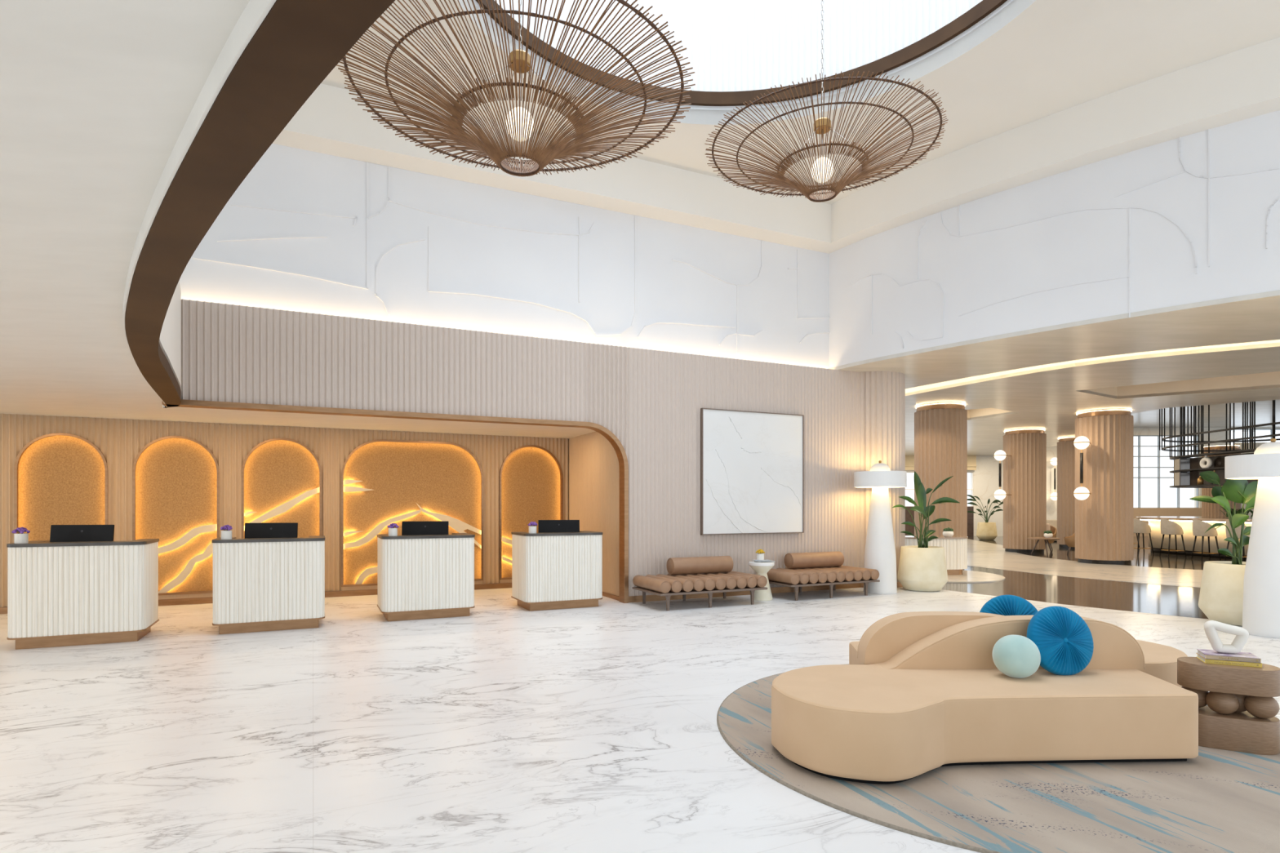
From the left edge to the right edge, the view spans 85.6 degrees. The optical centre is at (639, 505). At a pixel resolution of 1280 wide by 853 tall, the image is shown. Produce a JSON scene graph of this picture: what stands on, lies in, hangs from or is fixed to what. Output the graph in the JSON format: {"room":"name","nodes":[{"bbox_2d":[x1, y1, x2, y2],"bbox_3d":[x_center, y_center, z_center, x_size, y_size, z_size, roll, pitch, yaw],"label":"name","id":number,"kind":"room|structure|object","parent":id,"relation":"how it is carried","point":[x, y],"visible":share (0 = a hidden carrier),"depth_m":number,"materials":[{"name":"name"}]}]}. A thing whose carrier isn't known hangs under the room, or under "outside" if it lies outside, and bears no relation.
{"room":"hotel lobby","nodes":[
{"label":"hotel lobby","id":0,"kind":"room"},
{"bbox_2d":[159,280,181,389],"bbox_3d":[-4.500,-1.845,2.807,25.000,1.070,15.615,0,0,0],"label":"wall","id":1,"kind":"structure","parent":0,"point":[170,340],"depth_m":6.69,"materials":[{"name":"beige paint"}]},
{"bbox_2d":[0,413,568,607],"bbox_3d":[-8.213,0.060,9.477,15.250,2.600,0.055,0,0,-25],"label":"wall","id":2,"kind":"structure","parent":0,"point":[120,441],"depth_m":10.45,"materials":[{"name":"brown wood"}]},
{"bbox_2d":[13,432,107,541],"bbox_3d":[-8.008,0.145,9.601,1.023,2.306,0.135,0,0,-25],"label":"panel","id":3,"kind":"object","parent":2,"relation":"attached to","point":[60,478],"visible":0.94,"depth_m":9.62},
{"bbox_2d":[132,435,219,595],"bbox_3d":[-6.804,0.135,10.170,1.067,2.326,0.135,0,0,-25],"label":"panel","id":4,"kind":"object","parent":2,"relation":"attached to","point":[175,479],"visible":0.94,"depth_m":10.21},
{"bbox_2d":[241,437,321,538],"bbox_3d":[-5.562,0.122,10.757,1.102,2.351,0.135,0,0,-25],"label":"panel","id":5,"kind":"object","parent":2,"relation":"attached to","point":[282,477],"visible":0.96,"depth_m":10.79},
{"bbox_2d":[0,582,619,613],"bbox_3d":[-7.677,1.405,8.344,15.250,0.090,2.470,0,0,-25],"label":"baseboard","id":6,"kind":"structure","parent":2,"relation":"attached to","point":[500,585],"depth_m":10.99,"materials":[{"name":"brown wood"}]},
{"bbox_2d":[341,439,483,586],"bbox_3d":[-3.780,0.105,11.600,2.271,2.387,0.135,0,0,-25],"label":"panel","id":7,"kind":"object","parent":2,"relation":"attached to","point":[384,482],"visible":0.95,"depth_m":11.55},
{"bbox_2d":[499,444,563,579],"bbox_3d":[-1.966,0.103,12.457,1.163,2.390,0.135,0,0,-25],"label":"panel","id":8,"kind":"object","parent":2,"relation":"attached to","point":[531,480],"visible":0.77,"depth_m":12.46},
{"bbox_2d":[0,0,595,439],"bbox_3d":[-4.500,-1.265,3.950,25.000,0.050,17.900,0,0,0],"label":"ceiling","id":9,"kind":"structure","parent":0,"point":[97,97],"depth_m":2.68,"materials":[{"name":"paint"}]},
{"bbox_2d":[123,0,275,407],"bbox_3d":[0.464,-1.210,1.855,17.356,0.101,2.368,0,0,38],"label":"trim","id":10,"kind":"structure","parent":9,"relation":"attached to","point":[255,11],"depth_m":2.06,"materials":[{"name":"paint"}]},
{"bbox_2d":[179,143,830,368],"bbox_3d":[-6.028,-3.263,7.896,21.850,2.425,0.170,0,0,-25],"label":"wall","id":11,"kind":"structure","parent":0,"point":[304,231],"depth_m":9.70,"materials":[{"name":"white paint"}]},
{"bbox_2d":[180,298,860,595],"bbox_3d":[-0.751,-0.465,10.131,10.300,3.830,0.100,0,0,-25],"label":"wall","id":12,"kind":"structure","parent":0,"point":[651,401],"depth_m":10.16,"materials":[{"name":"beige wood"}]},
{"bbox_2d":[124,0,395,408],"bbox_3d":[0.502,-1.212,1.891,17.351,0.115,2.470,0,0,38],"label":"trim","id":13,"kind":"structure","parent":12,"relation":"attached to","point":[298,43],"depth_m":2.15,"materials":[{"name":"brown wood"}]},
{"bbox_2d":[161,399,628,603],"bbox_3d":[-2.836,0.115,9.159,5.800,2.670,0.195,0,0,-25],"label":"trim","id":14,"kind":"structure","parent":12,"relation":"attached to","point":[614,441],"depth_m":9.44,"materials":[{"name":"brown wood"}]},
{"bbox_2d":[700,408,804,534],"bbox_3d":[1.860,-0.540,11.268,1.980,1.990,0.056,0,0,-25],"label":"wall art","id":15,"kind":"object","parent":12,"relation":"attached to","point":[752,463],"visible":1,"depth_m":11.24,"materials":[{"name":"fabric"}]},
{"bbox_2d":[628,582,902,603],"bbox_3d":[2.445,1.403,11.487,5.661,0.095,0.937,0,0,-32],"label":"baseboard","id":16,"kind":"structure","parent":12,"relation":"attached to","point":[776,589],"depth_m":11.18,"materials":[{"name":"brown metal"}]},
{"bbox_2d":[568,431,619,596],"bbox_3d":[-0.773,-0.465,11.685,0.110,3.830,2.710,0,0,-25],"label":"wall","id":17,"kind":"structure","parent":0,"point":[593,468],"depth_m":11.36,"materials":[{"name":"brown wood"}]},
{"bbox_2d":[0,536,1279,852],"bbox_3d":[13.500,1.501,13.500,61.000,0.138,45.000,0,0,0],"label":"floor","id":18,"kind":"structure","parent":0,"point":[504,726],"depth_m":4.60,"materials":[{"name":"white stone"}]},
{"bbox_2d":[6,538,159,649],"bbox_3d":[-5.981,0.916,7.481,1.166,1.068,0.794,0,0,-25],"label":"reception desk","id":19,"kind":"object","parent":18,"relation":"on","point":[88,593],"visible":0.99,"depth_m":7.15,"materials":[{"name":"wood"}]},
{"bbox_2d":[11,527,30,543],"bbox_3d":[-6.315,0.298,7.053,0.140,0.168,0.134,0,0,0],"label":"flower pot","id":20,"kind":"object","parent":19,"relation":"on","point":[22,538],"visible":1,"depth_m":7.02,"materials":[{"name":"white ceramic"}]},
{"bbox_2d":[49,524,114,542],"bbox_3d":[-6.073,0.445,7.537,0.620,0.480,0.180,0,0,-8],"label":"monitor","id":21,"kind":"object","parent":19,"relation":"on","point":[59,533],"visible":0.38,"depth_m":7.51,"materials":[{"name":"black plastic"}]},
{"bbox_2d":[6,538,159,547],"bbox_3d":[-5.978,0.399,7.474,1.166,0.033,0.778,0,0,-25],"label":"countertop","id":22,"kind":"structure","parent":19,"relation":"on","point":[141,541],"depth_m":7.22,"materials":[{"name":"stone"}]},
{"bbox_2d":[212,535,325,634],"bbox_3d":[-4.425,0.916,8.304,1.166,1.068,0.794,0,0,-25],"label":"reception desk","id":23,"kind":"object","parent":18,"relation":"on","point":[260,584],"visible":1,"depth_m":7.95,"materials":[{"name":"wood"}]},
{"bbox_2d":[220,524,232,539],"bbox_3d":[-4.726,0.297,7.905,0.133,0.169,0.134,0,0,0],"label":"flower pot","id":24,"kind":"object","parent":23,"relation":"on","point":[227,534],"visible":1,"depth_m":7.86,"materials":[{"name":"white ceramic"}]},
{"bbox_2d":[212,535,325,542],"bbox_3d":[-4.422,0.399,8.297,1.166,0.033,0.778,0,0,-25],"label":"countertop","id":25,"kind":"structure","parent":23,"relation":"on","point":[312,538],"depth_m":7.98,"materials":[{"name":"stone"}]},
{"bbox_2d":[244,522,297,538],"bbox_3d":[-4.467,0.445,8.384,0.600,0.480,0.180,0,0,-8],"label":"monitor","id":26,"kind":"object","parent":23,"relation":"on","point":[252,531],"visible":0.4,"depth_m":8.36,"materials":[{"name":"black plastic"}]},
{"bbox_2d":[377,533,475,621],"bbox_3d":[-2.841,0.916,9.179,1.166,1.068,0.794,0,0,-25],"label":"reception desk","id":27,"kind":"object","parent":18,"relation":"on","point":[423,576],"visible":1,"depth_m":8.83,"materials":[{"name":"wood"}]},
{"bbox_2d":[386,523,399,536],"bbox_3d":[-3.135,0.300,8.775,0.145,0.164,0.144,0,0,0],"label":"flower pot","id":28,"kind":"object","parent":27,"relation":"on","point":[393,531],"visible":1,"depth_m":8.73,"materials":[{"name":"white ceramic"}]},
{"bbox_2d":[401,521,448,535],"bbox_3d":[-2.875,0.445,9.263,0.600,0.480,0.180,0,0,-10],"label":"monitor","id":29,"kind":"object","parent":27,"relation":"on","point":[408,528],"visible":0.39,"depth_m":9.24,"materials":[{"name":"black plastic"}]},
{"bbox_2d":[377,533,475,539],"bbox_3d":[-2.838,0.399,9.172,1.166,0.033,0.778,0,0,-25],"label":"countertop","id":30,"kind":"structure","parent":27,"relation":"on","point":[454,535],"depth_m":8.85,"materials":[{"name":"stone"}]},
{"bbox_2d":[511,530,602,611],"bbox_3d":[-1.196,0.916,10.037,1.166,1.068,0.794,0,0,-25],"label":"reception desk","id":31,"kind":"object","parent":18,"relation":"on","point":[553,571],"visible":1,"depth_m":9.69,"materials":[{"name":"wood"}]},
{"bbox_2d":[528,521,537,533],"bbox_3d":[-1.497,0.300,9.632,0.140,0.164,0.135,0,0,0],"label":"flower pot","id":32,"kind":"object","parent":31,"relation":"on","point":[532,529],"visible":1,"depth_m":9.59,"materials":[{"name":"white ceramic"}]},
{"bbox_2d":[511,530,602,536],"bbox_3d":[-1.193,0.399,10.030,1.166,0.033,0.778,0,0,-25],"label":"countertop","id":33,"kind":"structure","parent":31,"relation":"on","point":[581,532],"depth_m":9.73,"materials":[{"name":"stone"}]},
{"bbox_2d":[537,520,579,533],"bbox_3d":[-1.189,0.445,10.140,0.600,0.480,0.180,0,0,-10],"label":"monitor","id":34,"kind":"object","parent":31,"relation":"on","point":[544,526],"visible":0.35,"depth_m":10.12,"materials":[{"name":"black plastic"}]},
{"bbox_2d":[632,570,767,610],"bbox_3d":[0.883,1.238,10.217,1.780,0.424,0.920,0,0,-25],"label":"bench","id":35,"kind":"object","parent":18,"relation":"on","point":[668,585],"visible":0.98,"depth_m":9.90,"materials":[{"name":"brown leather"}]},
{"bbox_2d":[666,555,733,574],"bbox_3d":[0.916,0.898,10.499,1.038,0.252,0.252,0,0,-25],"label":"bolster cushion","id":36,"kind":"object","parent":35,"relation":"on","point":[693,565],"visible":1,"depth_m":10.38,"materials":[{"name":"beige leather"}]},
{"bbox_2d":[748,561,774,600],"bbox_3d":[1.885,1.161,10.720,0.392,0.578,0.392,0,0,0],"label":"table","id":37,"kind":"object","parent":18,"relation":"on","point":[761,569],"visible":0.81,"depth_m":10.59,"materials":[{"name":"beige stone"}]},
{"bbox_2d":[753,560,774,563],"bbox_3d":[1.925,0.861,10.700,0.260,0.022,0.200,0,0,-20],"label":"magazine","id":38,"kind":"object","parent":37,"relation":"on","point":[754,561],"visible":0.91,"depth_m":10.62,"materials":[{"name":"white paper"}]},
{"bbox_2d":[751,559,770,561],"bbox_3d":[1.885,0.845,10.720,0.250,0.010,0.190,0,0,-8],"label":"magazine","id":39,"kind":"object","parent":38,"relation":"on","point":[766,560],"visible":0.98,"depth_m":10.67,"materials":[{"name":"white paper"}]},
{"bbox_2d":[755,549,764,559],"bbox_3d":[1.870,0.755,10.739,0.137,0.170,0.141,0,0,0],"label":"flower pot","id":40,"kind":"object","parent":39,"relation":"on","point":[759,556],"visible":1,"depth_m":10.69,"materials":[{"name":"white ceramic"}]},
{"bbox_2d":[767,565,879,600],"bbox_3d":[2.892,1.238,11.244,1.780,0.424,0.920,0,0,-25],"label":"bench","id":41,"kind":"object","parent":18,"relation":"on","point":[797,578],"visible":0.9,"depth_m":10.87,"materials":[{"name":"brown leather"}]},
{"bbox_2d":[783,551,844,568],"bbox_3d":[2.907,0.898,11.517,1.068,0.252,0.252,0,0,-25],"label":"bolster cushion","id":42,"kind":"object","parent":41,"relation":"on","point":[819,559],"visible":1,"depth_m":11.39,"materials":[{"name":"beige leather"}]},
{"bbox_2d":[853,460,906,594],"bbox_3d":[4.030,0.343,11.600,0.836,2.214,0.836,0,0,0],"label":"floor lamp","id":43,"kind":"object","parent":18,"relation":"on","point":[880,555],"visible":0.98,"depth_m":11.41,"materials":[{"name":"white paint"}]},
{"bbox_2d":[892,471,959,591],"bbox_3d":[4.915,0.426,11.882,0.927,2.048,0.809,0,0,41],"label":"potted plant","id":44,"kind":"object","parent":18,"relation":"on","point":[922,567],"visible":1,"depth_m":11.73,"materials":[{"name":"green plant"}]},
{"bbox_2d":[905,535,968,575],"bbox_3d":[6.180,1.040,14.650,1.500,0.785,0.950,0,0,-10],"label":"counter","id":45,"kind":"object","parent":18,"relation":"on","point":[955,547],"depth_m":14.25,"materials":[{"name":"wood"}]},
{"bbox_2d":[905,535,968,538],"bbox_3d":[6.180,0.662,14.650,1.500,0.030,0.950,0,0,-10],"label":"countertop","id":46,"kind":"structure","parent":45,"relation":"on","point":[906,536],"depth_m":14.31,"materials":[{"name":"stone"}]},
{"bbox_2d":[942,527,953,537],"bbox_3d":[6.418,0.546,14.400,0.215,0.202,0.210,0,0,0],"label":"succulent bowl","id":47,"kind":"object","parent":45,"relation":"on","point":[948,532],"visible":1,"depth_m":14.32,"materials":[{"name":"white ceramic"}]},
{"bbox_2d":[914,403,967,536],"bbox_3d":[7.170,-0.464,16.500,1.160,3.828,1.160,0,0,0],"label":"column","id":48,"kind":"structure","parent":18,"relation":"on","point":[940,431],"depth_m":16.02,"materials":[{"name":"brown wood"}]},
{"bbox_2d":[915,403,965,408],"bbox_3d":[7.170,-2.372,16.500,1.104,0.012,1.104,0,0,0],"label":"light","id":49,"kind":"object","parent":48,"relation":"on","point":[943,405],"depth_m":16.05,"materials":[{"name":"white"}]},
{"bbox_2d":[967,494,1003,540],"bbox_3d":[14.851,0.482,29.600,1.878,1.935,0.810,0,0,0],"label":"potted plant","id":50,"kind":"object","parent":18,"relation":"on","point":[986,531],"visible":0.94,"depth_m":29.44,"materials":[{"name":"green plant"}]},
{"bbox_2d":[716,672,1279,852],"bbox_3d":[2.370,1.443,4.490,3.720,0.014,3.720,0,0,0],"label":"round rug","id":51,"kind":"object","parent":18,"relation":"on","point":[1215,801],"visible":0.36,"depth_m":3.37,"materials":[{"name":"carpet"}]},
{"bbox_2d":[771,611,1198,784],"bbox_3d":[2.370,1.081,4.600,3.351,0.709,1.755,0,0,-10],"label":"curved sofa","id":52,"kind":"object","parent":51,"relation":"on","point":[919,693],"visible":0.87,"depth_m":3.83,"materials":[{"name":"beige fabric"}]},
{"bbox_2d":[979,595,1037,615],"bbox_3d":[2.620,0.845,4.890,0.430,0.421,0.179,0,0,8],"label":"round pillow","id":53,"kind":"object","parent":52,"relation":"on","point":[1003,605],"visible":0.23,"depth_m":4.88,"materials":[{"name":"teal fabric"}]},
{"bbox_2d":[991,635,1040,678],"bbox_3d":[2.305,0.921,4.235,0.260,0.262,0.220,0,0,-5],"label":"pillow","id":54,"kind":"object","parent":52,"relation":"on","point":[1017,656],"visible":1,"depth_m":4.15,"materials":[{"name":"green fabric"}]},
{"bbox_2d":[1026,606,1093,675],"bbox_3d":[2.635,0.845,4.337,0.434,0.421,0.191,0,0,-8],"label":"round pillow","id":55,"kind":"object","parent":52,"relation":"on","point":[1064,641],"visible":0.94,"depth_m":4.29,"materials":[{"name":"teal fabric"}]},
{"bbox_2d":[1177,657,1279,755],"bbox_3d":[3.536,1.192,4.161,0.480,0.487,0.273,0,0,30],"label":"pedestal table","id":56,"kind":"object","parent":51,"relation":"on","point":[1239,714],"visible":0.88,"depth_m":4.06,"materials":[{"name":"brown wood"}]},
{"bbox_2d":[1195,653,1262,667],"bbox_3d":[3.565,0.935,4.190,0.265,0.026,0.191,0,0,26],"label":"book","id":57,"kind":"object","parent":56,"relation":"on","point":[1201,658],"visible":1,"depth_m":4.11,"materials":[{"name":"paper"}]},
{"bbox_2d":[1196,648,1261,662],"bbox_3d":[3.565,0.909,4.192,0.260,0.026,0.186,0,0,26],"label":"book","id":58,"kind":"object","parent":57,"relation":"on","point":[1206,654],"visible":1,"depth_m":4.14,"materials":[{"name":"paper"}]},
{"bbox_2d":[1204,620,1248,653],"bbox_3d":[3.564,0.797,4.202,0.216,0.194,0.073,0,0,22],"label":"sculpture","id":59,"kind":"object","parent":58,"relation":"on","point":[1211,627],"visible":1,"depth_m":4.18,"materials":[{"name":"white ceramic"}]},
{"bbox_2d":[1003,428,1046,552],"bbox_3d":[12.180,-0.464,21.900,1.200,3.828,1.200,0,0,0],"label":"column","id":60,"kind":"structure","parent":18,"relation":"on","point":[1024,472],"depth_m":21.44,"materials":[{"name":"brown wood"}]},
{"bbox_2d":[994,449,1011,499],"bbox_3d":[11.338,-0.960,21.495,0.637,1.550,0.371,0,0,0],"label":"sconce","id":61,"kind":"object","parent":60,"relation":"attached to","point":[1000,455],"visible":1,"depth_m":21.40,"materials":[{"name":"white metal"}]},
{"bbox_2d":[1027,537,1060,555],"bbox_3d":[12.000,1.201,20.550,0.840,0.512,0.840,0,0,0],"label":"table","id":62,"kind":"object","parent":18,"relation":"on","point":[1028,538],"visible":0.98,"depth_m":20.41,"materials":[{"name":"brown wood"}]},
{"bbox_2d":[1044,530,1053,537],"bbox_3d":[12.080,0.835,20.450,0.231,0.221,0.231,0,0,0],"label":"succulent bowl","id":63,"kind":"object","parent":62,"relation":"on","point":[1048,534],"visible":1,"depth_m":20.37,"materials":[{"name":"white ceramic"}]},
{"bbox_2d":[1046,525,1057,550],"bbox_3d":[13.166,1.037,22.623,0.823,0.834,0.769,0,0,35],"label":"lounge chair","id":64,"kind":"object","parent":18,"relation":"on","point":[1053,529],"visible":0.2,"depth_m":22.37,"materials":[{"name":"beige leather"}]},
{"bbox_2d":[1046,520,1057,542],"bbox_3d":[17.506,1.012,28.224,3.200,0.875,0.850,0,0,15],"label":"banquette","id":65,"kind":"object","parent":18,"relation":"on","point":[1052,522],"visible":0.02,"depth_m":28.59,"materials":[{"name":"beige fabric"}]},
{"bbox_2d":[1057,436,1075,547],"bbox_3d":[15.300,-0.464,24.200,1.200,3.828,1.200,0,0,0],"label":"column","id":66,"kind":"structure","parent":18,"relation":"on","point":[1065,446],"depth_m":23.96,"materials":[{"name":"brown wood"}]},
{"bbox_2d":[1063,533,1075,555],"bbox_3d":[12.994,1.037,20.436,0.769,0.834,0.823,0,0,30],"label":"lounge chair","id":67,"kind":"object","parent":18,"relation":"on","point":[1069,541],"visible":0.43,"depth_m":20.33,"materials":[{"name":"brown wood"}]},
{"bbox_2d":[967,538,1203,587],"bbox_3d":[11.878,1.474,21.058,9.500,0.052,25.146,0,0,-8],"label":"path","id":68,"kind":"object","parent":18,"relation":"on","point":[980,553],"visible":0.45,"depth_m":15.99,"materials":[{"name":"beige stone"}]},
{"bbox_2d":[1075,409,1133,564],"bbox_3d":[11.820,-0.464,17.620,1.240,3.828,1.240,0,0,0],"label":"column","id":69,"kind":"structure","parent":18,"relation":"on","point":[1104,520],"depth_m":17.12,"materials":[{"name":"brown wood"}]},
{"bbox_2d":[1073,435,1090,500],"bbox_3d":[11.074,-0.940,17.185,0.550,1.590,0.371,0,0,0],"label":"sconce","id":70,"kind":"object","parent":69,"relation":"attached to","point":[1081,442],"visible":1,"depth_m":17.10,"materials":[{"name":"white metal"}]},
{"bbox_2d":[1076,409,1132,415],"bbox_3d":[11.820,-2.372,17.620,1.184,0.012,1.184,0,0,0],"label":"light","id":71,"kind":"object","parent":69,"relation":"on","point":[1108,411],"depth_m":17.15,"materials":[{"name":"white"}]},
{"bbox_2d":[1133,518,1154,554],"bbox_3d":[15.133,0.911,20.901,0.535,1.082,0.570,0,0,5],"label":"bar stool","id":72,"kind":"object","parent":18,"relation":"on","point":[1140,526],"visible":0.73,"depth_m":20.70,"materials":[{"name":"beige fabric"}]},
{"bbox_2d":[1159,519,1186,557],"bbox_3d":[15.283,0.911,19.853,0.535,1.082,0.570,0,0,10],"label":"bar stool","id":73,"kind":"object","parent":18,"relation":"on","point":[1169,527],"visible":1,"depth_m":19.70,"materials":[{"name":"beige fabric"}]},
{"bbox_2d":[1135,515,1252,560],"bbox_3d":[18.350,0.900,18.300,5.240,1.100,10.240,0,0,0],"label":"bar counter","id":74,"kind":"object","parent":18,"relation":"on","point":[1185,522],"depth_m":20.21,"materials":[{"name":"stone"}]},
{"bbox_2d":[1135,515,1252,522],"bbox_3d":[18.350,0.385,18.300,5.240,0.070,10.240,0,0,0],"label":"countertop","id":75,"kind":"structure","parent":74,"relation":"on","point":[1169,517],"depth_m":20.22,"materials":[{"name":"stone"}]},
{"bbox_2d":[1218,508,1253,517],"bbox_3d":[17.323,0.198,18.485,0.941,0.274,4.121,0,0,-2],"label":"planting","id":76,"kind":"object","parent":74,"relation":"on","point":[1239,511],"visible":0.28,"depth_m":19.79,"materials":[{"name":"green plant"}]},
{"bbox_2d":[1191,519,1220,559],"bbox_3d":[15.333,0.911,18.753,0.535,1.082,0.570,0,0,10],"label":"bar stool","id":77,"kind":"object","parent":18,"relation":"on","point":[1199,527],"visible":0.94,"depth_m":18.60,"materials":[{"name":"beige fabric"}]},
{"bbox_2d":[1201,444,1240,516],"bbox_3d":[23.200,-0.464,27.600,1.200,3.828,1.200,0,0,0],"label":"column","id":78,"kind":"structure","parent":18,"relation":"on","point":[1208,509],"depth_m":27.33,"materials":[{"name":"brown wood"}]},
{"bbox_2d":[1189,471,1257,626],"bbox_3d":[7.373,0.493,8.498,0.880,1.915,0.810,0,0,-38],"label":"potted plant","id":79,"kind":"object","parent":18,"relation":"on","point":[1221,590],"visible":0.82,"depth_m":8.45,"materials":[{"name":"green plant"}]},
{"bbox_2d":[1224,520,1249,561],"bbox_3d":[15.183,0.911,17.503,0.535,1.082,0.570,0,0,10],"label":"bar stool","id":80,"kind":"object","parent":18,"relation":"on","point":[1237,530],"visible":0.31,"depth_m":17.50,"materials":[{"name":"beige fabric"}]},
{"bbox_2d":[1224,438,1279,638],"bbox_3d":[7.130,0.343,7.780,0.836,2.214,0.836,0,0,0],"label":"floor lamp","id":81,"kind":"object","parent":18,"relation":"on","point":[1261,584],"visible":1,"depth_m":7.68,"materials":[{"name":"white paint"}]},
{"bbox_2d":[458,0,1034,124],"bbox_3d":[1.080,-6.940,6.270,6.460,3.620,6.460,0,0,0],"label":"skylight","id":82,"kind":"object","parent":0,"point":[731,45],"depth_m":9.10,"materials":[{"name":"white glass"}]},
{"bbox_2d":[336,0,695,176],"bbox_3d":[-0.862,-5.528,4.983,2.513,6.172,2.504,0,0,21],"label":"pendant lamp","id":83,"kind":"object","parent":82,"relation":"hanging from","point":[519,122],"visible":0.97,"depth_m":4.70,"materials":[{"name":"brown wicker"}]},
{"bbox_2d":[453,77,580,159],"bbox_3d":[-0.865,-2.752,4.987,1.003,0.103,0.992,0,0,0],"label":"lampshade","id":84,"kind":"object","parent":83,"relation":"on","point":[459,118],"depth_m":4.62,"materials":[{"name":"brown wicker"}]},
{"bbox_2d":[475,0,1007,106],"bbox_3d":[1.080,-5.463,6.270,6.100,0.165,6.100,0,0,0],"label":"trim","id":85,"kind":"structure","parent":82,"relation":"attached to","point":[984,8],"depth_m":8.57,"materials":[{"name":"brown metal"}]},
{"bbox_2d":[272,36,1279,253],"bbox_3d":[-0.960,-4.803,8.049,29.920,0.655,10.502,0,0,0],"label":"wall","id":86,"kind":"structure","parent":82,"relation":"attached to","point":[1244,83],"depth_m":9.34,"materials":[{"name":"beige paint"}]},
{"bbox_2d":[704,0,947,202],"bbox_3d":[1.697,-5.771,6.466,2.157,5.755,2.192,0,0,29],"label":"pendant lamp","id":87,"kind":"object","parent":82,"relation":"hanging from","point":[822,170],"visible":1,"depth_m":6.22,"materials":[{"name":"brown wicker"}]},
{"bbox_2d":[776,141,868,187],"bbox_3d":[1.705,-3.165,6.466,0.867,0.090,0.843,0,0,0],"label":"lampshade","id":88,"kind":"object","parent":87,"relation":"on","point":[781,180],"depth_m":6.20,"materials":[{"name":"brown wicker"}]},
{"bbox_2d":[321,0,1279,204],"bbox_3d":[1.000,-5.230,8.000,42.000,0.200,24.000,0,0,0],"label":"ceiling","id":89,"kind":"structure","parent":0,"point":[1054,56],"depth_m":8.21,"materials":[{"name":"beige paint"}]},
{"bbox_2d":[860,370,905,582],"bbox_3d":[4.414,-0.510,12.639,0.779,3.740,1.200,0,0,43],"label":"wall","id":90,"kind":"structure","parent":0,"point":[882,393],"depth_m":12.24,"materials":[{"name":"beige wood"}]},
{"bbox_2d":[905,455,976,470],"bbox_3d":[13.252,-2.450,32.875,5.405,1.500,0.250,0,0,0],"label":"wall panel","id":91,"kind":"object","parent":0,"point":[909,460],"visible":0.16,"depth_m":32.80,"materials":[{"name":"beige wood"}]},
{"bbox_2d":[828,110,1279,368],"bbox_3d":[8.012,-3.438,8.119,14.725,2.115,1.510,0,0,40],"label":"wall","id":92,"kind":"structure","parent":0,"point":[1193,218],"depth_m":9.13,"materials":[{"name":"white paint"}]},
{"bbox_2d":[828,289,1279,455],"bbox_3d":[16.000,-2.420,18.897,28.000,0.080,30.205,0,0,0],"label":"ceiling","id":93,"kind":"structure","parent":0,"point":[1050,401],"depth_m":11.69,"materials":[{"name":"paint"}]},
{"bbox_2d":[905,339,1279,419],"bbox_3d":[14.922,-3.065,18.991,21.842,1.370,21.006,0,0,-38],"label":"light","id":94,"kind":"object","parent":93,"relation":"attached to","point":[1264,380],"depth_m":14.40,"materials":[{"name":"paint"}]},
{"bbox_2d":[905,427,1279,536],"bbox_3d":[23.000,-1.150,33.150,42.000,5.200,0.300,0,0,0],"label":"wall","id":95,"kind":"structure","parent":0,"point":[986,475],"depth_m":33.00,"materials":[{"name":"beige paint"}]},
{"bbox_2d":[905,472,973,506],"bbox_3d":[13.473,-0.790,33.100,4.956,1.686,0.120,0,0,0],"label":"window","id":96,"kind":"structure","parent":95,"relation":"in","point":[971,489],"depth_m":33.05,"materials":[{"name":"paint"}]},
{"bbox_2d":[905,506,973,536],"bbox_3d":[13.473,0.740,33.100,4.911,1.420,0.200,0,0,0],"label":"sill","id":97,"kind":"structure","parent":95,"relation":"attached to","point":[909,528],"depth_m":33.00,"materials":[{"name":"brown wood"}]},
{"bbox_2d":[1049,457,1057,500],"bbox_3d":[19.586,-1.275,32.668,0.391,2.030,0.436,0,0,-39],"label":"sconce","id":98,"kind":"object","parent":95,"relation":"attached to","point":[1053,461],"visible":0.77,"depth_m":32.59,"materials":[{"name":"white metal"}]},
{"bbox_2d":[1133,435,1199,507],"bbox_3d":[24.841,-1.627,33.100,3.787,3.507,0.120,0,0,0],"label":"window","id":99,"kind":"structure","parent":95,"relation":"in","point":[1139,446],"depth_m":33.07,"materials":[{"name":"metal"}]},
{"bbox_2d":[1235,428,1279,442],"bbox_3d":[30.272,-1.900,33.100,4.150,3.585,0.120,0,0,0],"label":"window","id":100,"kind":"structure","parent":95,"relation":"in","point":[1270,429],"depth_m":33.08,"materials":[{"name":"metal"}]},
{"bbox_2d":[1133,507,1201,536],"bbox_3d":[27.387,0.770,32.940,9.874,1.360,0.120,0,0,0],"label":"wall","id":101,"kind":"structure","parent":0,"point":[1138,512],"depth_m":32.88,"materials":[{"name":"brown wood"}]},
{"bbox_2d":[1131,400,1279,431],"bbox_3d":[27.500,-3.800,22.500,33.000,0.100,25.000,0,0,0],"label":"ceiling","id":102,"kind":"structure","parent":0,"point":[1264,409],"depth_m":29.04,"materials":[{"name":"paint"}]},
{"bbox_2d":[1159,400,1279,488],"bbox_3d":[18.300,-2.165,18.300,4.400,3.170,8.600,0,0,0],"label":"metal rack","id":103,"kind":"object","parent":102,"relation":"hanging from","point":[1187,470],"visible":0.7,"depth_m":20.25,"materials":[{"name":"black metal"}]},
{"bbox_2d":[1200,455,1212,468],"bbox_3d":[16.500,-1.269,20.150,0.124,0.392,0.384,0,0,0],"label":"ring vase","id":104,"kind":"object","parent":103,"relation":"on","point":[1209,462],"visible":0.97,"depth_m":20.10,"materials":[{"name":"white ceramic"}]},
{"bbox_2d":[1232,442,1266,516],"bbox_3d":[28.297,-0.700,31.025,3.378,4.300,0.050,0,0,0],"label":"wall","id":105,"kind":"structure","parent":0,"point":[1240,444],"depth_m":31.02,"materials":[{"name":"white paint"}]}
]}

